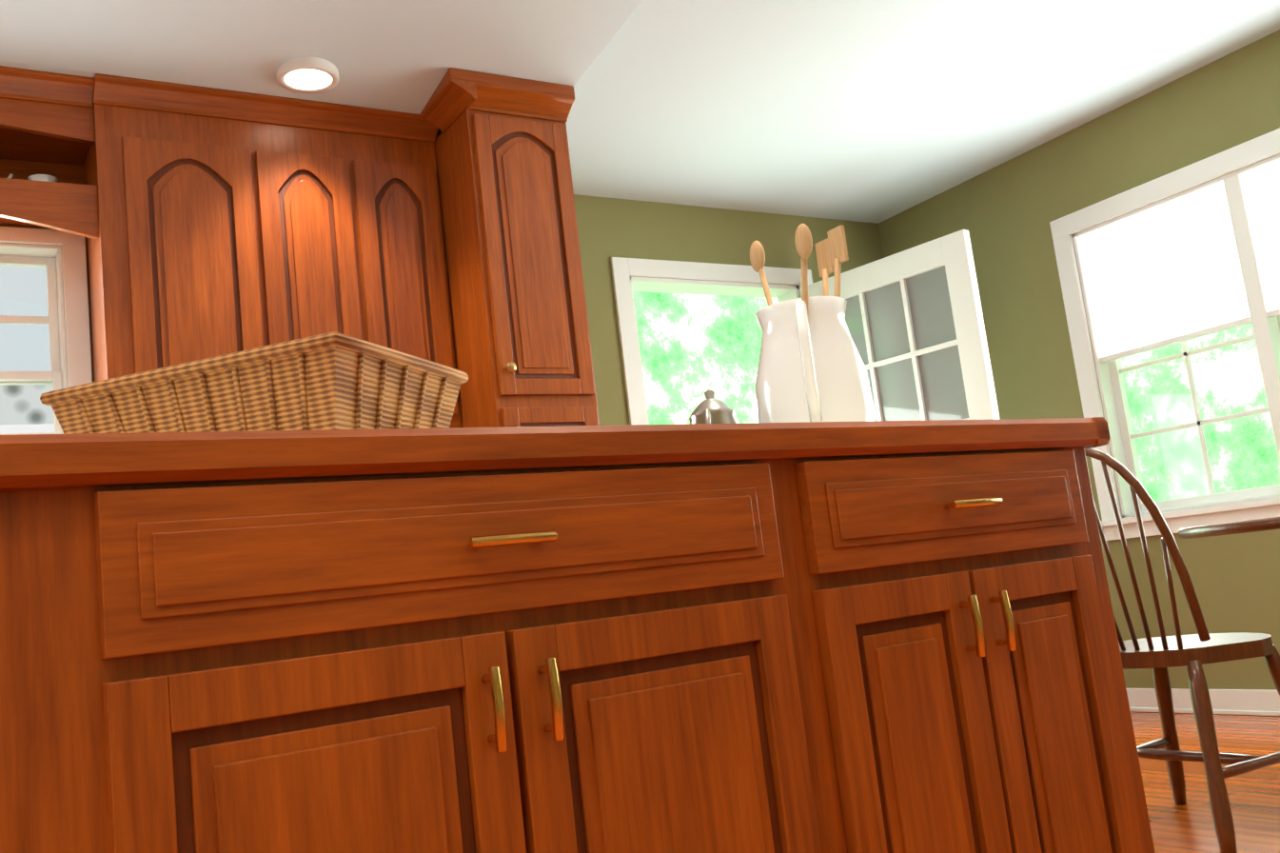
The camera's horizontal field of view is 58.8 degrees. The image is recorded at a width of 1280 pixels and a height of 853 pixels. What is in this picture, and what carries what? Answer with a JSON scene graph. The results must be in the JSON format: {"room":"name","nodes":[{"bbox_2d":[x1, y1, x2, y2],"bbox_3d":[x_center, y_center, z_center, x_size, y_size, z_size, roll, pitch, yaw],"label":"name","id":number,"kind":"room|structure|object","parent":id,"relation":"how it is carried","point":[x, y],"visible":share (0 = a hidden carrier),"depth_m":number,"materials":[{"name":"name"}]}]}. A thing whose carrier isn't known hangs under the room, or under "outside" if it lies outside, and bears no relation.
{"room":"kitchen","nodes":[
{"label":"kitchen","id":0,"kind":"room"},
{"bbox_2d":[7,174,58,182],"bbox_3d":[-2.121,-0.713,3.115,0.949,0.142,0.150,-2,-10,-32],"label":"dish","id":1,"kind":"object","parent":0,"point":[43,177],"visible":0.25,"depth_m":3.31,"materials":[{"name":"white ceramic"}]},
{"bbox_2d":[0,225,93,382],"bbox_3d":[-2.580,0.208,2.901,4.730,2.460,0.150,-2,-10,-32],"label":"wall","id":2,"kind":"structure","parent":0,"point":[63,283],"depth_m":3.47,"materials":[{"name":"white paint"}]},
{"bbox_2d":[0,226,92,434],"bbox_3d":[-2.167,-0.120,3.292,1.060,0.900,0.360,-2,-10,-32],"label":"window","id":3,"kind":"structure","parent":2,"relation":"in","point":[73,334],"depth_m":3.45,"materials":[{"name":"white wood"}]},
{"bbox_2d":[76,76,296,381],"bbox_3d":[-1.390,-0.469,3.479,0.503,1.010,0.348,-2,-10,-32],"label":"upper cabinet","id":4,"kind":"object","parent":2,"relation":"attached to","point":[208,222],"depth_m":3.34,"materials":[{"name":"brown wood"}]},
{"bbox_2d":[277,99,461,427],"bbox_3d":[-1.006,-0.479,3.717,0.674,1.010,0.348,-2,-10,-32],"label":"upper cabinet","id":5,"kind":"object","parent":2,"relation":"attached to","point":[364,222],"depth_m":3.63,"materials":[{"name":"brown wood"}]},
{"bbox_2d":[0,0,643,138],"bbox_3d":[-2.243,-1.076,2.553,4.698,0.114,1.249,-2,-10,-32],"label":"ceiling soffit","id":6,"kind":"structure","parent":0,"point":[400,55],"depth_m":3.27,"materials":[{"name":"white paint"}]},
{"bbox_2d":[276,56,339,93],"bbox_3d":[-0.997,-1.056,3.414,0.179,0.033,0.179,-12,-10,33],"label":"recessed light","id":7,"kind":"object","parent":6,"relation":"in","point":[307,74],"visible":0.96,"depth_m":3.37,"materials":[{"name":"white plastic"}]},
{"bbox_2d":[573,194,883,425],"bbox_3d":[0.398,0.194,5.207,2.520,2.460,0.150,-2,-10,-32],"label":"wall","id":8,"kind":"structure","parent":0,"point":[608,228],"depth_m":5.16,"materials":[{"name":"green paint"}]},
{"bbox_2d":[610,256,812,424],"bbox_3d":[0.442,0.329,5.194,1.135,2.179,0.168,-2,-10,-32],"label":"door frame","id":9,"kind":"structure","parent":8,"relation":"attached to","point":[625,285],"depth_m":5.13,"materials":[{"name":"white painted wood"}]},
{"bbox_2d":[799,229,999,420],"bbox_3d":[1.242,0.264,5.048,0.284,2.070,0.913,-2,-10,-32],"label":"door leaf","id":10,"kind":"structure","parent":8,"relation":"in","point":[914,319],"depth_m":4.99,"materials":[{"name":"white painted wood"},{"name":"glass"}]},
{"bbox_2d":[565,0,1279,223],"bbox_3d":[-0.232,-1.571,1.538,7.370,0.100,6.300,-2,-10,-32],"label":"ceiling","id":11,"kind":"structure","parent":0,"point":[876,111],"depth_m":4.24,"materials":[{"name":"white paint"}]},
{"bbox_2d":[878,29,1279,689],"bbox_3d":[3.023,-0.411,3.190,0.150,2.460,6.150,-2,-10,-32],"label":"wall","id":12,"kind":"structure","parent":0,"point":[1004,214],"depth_m":4.73,"materials":[{"name":"green paint"}]},
{"bbox_2d":[1049,128,1279,540],"bbox_3d":[2.530,-0.421,3.940,0.200,1.400,2.360,-2,-10,-32],"label":"window","id":13,"kind":"structure","parent":12,"relation":"in","point":[1212,507],"depth_m":4.55,"materials":[{"name":"white wood"}]},
{"bbox_2d":[1078,180,1251,362],"bbox_3d":[2.104,-0.605,4.574,0.036,0.554,0.677,-2,-10,-32],"label":"window shade","id":14,"kind":"object","parent":13,"relation":"attached to","point":[1168,273],"visible":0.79,"depth_m":4.55,"materials":[{"name":"white fabric"}]},
{"bbox_2d":[1240,158,1279,316],"bbox_3d":[2.472,-0.737,3.973,0.036,0.554,0.677,-2,-10,-32],"label":"window shade","id":15,"kind":"object","parent":13,"relation":"attached to","point":[1261,187],"visible":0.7,"depth_m":4.20,"materials":[{"name":"white fabric"}]},
{"bbox_2d":[1126,688,1279,715],"bbox_3d":[3.048,0.767,3.037,0.022,0.094,5.999,-2,-10,-32],"label":"baseboard","id":16,"kind":"structure","parent":12,"relation":"attached to","point":[1249,701],"depth_m":4.34,"materials":[{"name":"white wood"}]},
{"bbox_2d":[1130,711,1279,852],"bbox_3d":[0.064,0.945,1.169,7.370,0.100,6.300,-2,-10,-32],"label":"floor","id":17,"kind":"structure","parent":0,"point":[1254,803],"depth_m":3.12,"materials":[{"name":"brown wood"}]},
{"bbox_2d":[420,67,599,427],"bbox_3d":[-0.439,0.117,3.737,0.437,2.380,0.678,-2,-10,-32],"label":"pantry cabinet","id":18,"kind":"object","parent":17,"relation":"on","point":[522,351],"visible":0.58,"depth_m":3.61,"materials":[{"name":"brown wood"}]},
{"bbox_2d":[0,424,1155,852],"bbox_3d":[-0.126,0.549,1.679,1.672,0.868,1.011,-2,-10,-32],"label":"kitchen island","id":19,"kind":"object","parent":17,"relation":"on","point":[887,636],"depth_m":1.23,"materials":[{"name":"wood"},{"name":"brass"}]},
{"bbox_2d":[0,416,1107,462],"bbox_3d":[-0.183,0.104,1.751,1.706,0.044,1.025,-2,-10,-32],"label":"island countertop","id":20,"kind":"structure","parent":19,"relation":"on","point":[19,447],"depth_m":1.15,"materials":[{"name":"brown wood"}]},
{"bbox_2d":[39,331,468,433],"bbox_3d":[-0.449,0.001,1.377,0.402,0.114,0.302,-9,-9,18],"label":"wicker basket","id":21,"kind":"object","parent":20,"relation":"on","point":[334,380],"visible":0.73,"depth_m":1.25,"materials":[{"name":"beige wicker"}]},
{"bbox_2d":[689,389,738,424],"bbox_3d":[0.147,0.017,2.224,0.167,0.185,0.188,-2,-10,-32],"label":"teapot","id":22,"kind":"object","parent":20,"relation":"on","point":[710,409],"visible":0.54,"depth_m":2.19,"materials":[{"name":"silver metal"}]},
{"bbox_2d":[749,223,875,422],"bbox_3d":[0.312,-0.165,2.218,0.240,0.502,0.301,-2,-10,-32],"label":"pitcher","id":23,"kind":"object","parent":20,"relation":"on","point":[811,367],"visible":0.88,"depth_m":2.13,"materials":[{"name":"white ceramic"}]},
{"bbox_2d":[1084,447,1279,852],"bbox_3d":[1.302,0.509,2.799,0.481,0.944,0.450,-2,-10,-32],"label":"chair","id":24,"kind":"object","parent":17,"relation":"on","point":[1159,656],"visible":0.69,"depth_m":2.64,"materials":[{"name":"brown wood"}]},
{"bbox_2d":[1178,516,1279,538],"bbox_3d":[2.025,0.563,2.992,1.000,0.719,1.000,-2,-10,-32],"label":"round pedestal table","id":25,"kind":"object","parent":17,"relation":"on","point":[1249,525],"visible":1,"depth_m":2.90,"materials":[{"name":"brown wood"}]},
{"label":"outside","id":26,"kind":"structure","parent":0,"visible":0},
{"bbox_2d":[0,265,54,433],"bbox_3d":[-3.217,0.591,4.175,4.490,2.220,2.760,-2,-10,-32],"label":"window pane","id":27,"kind":"object","parent":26,"point":[8,401],"depth_m":5.49,"materials":[{"name":"white"}]},
{"bbox_2d":[632,291,1279,501],"bbox_3d":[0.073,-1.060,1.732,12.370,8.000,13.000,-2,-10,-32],"label":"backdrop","id":28,"kind":"structure","parent":26,"point":[694,348],"depth_m":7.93,"materials":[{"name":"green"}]}
]}

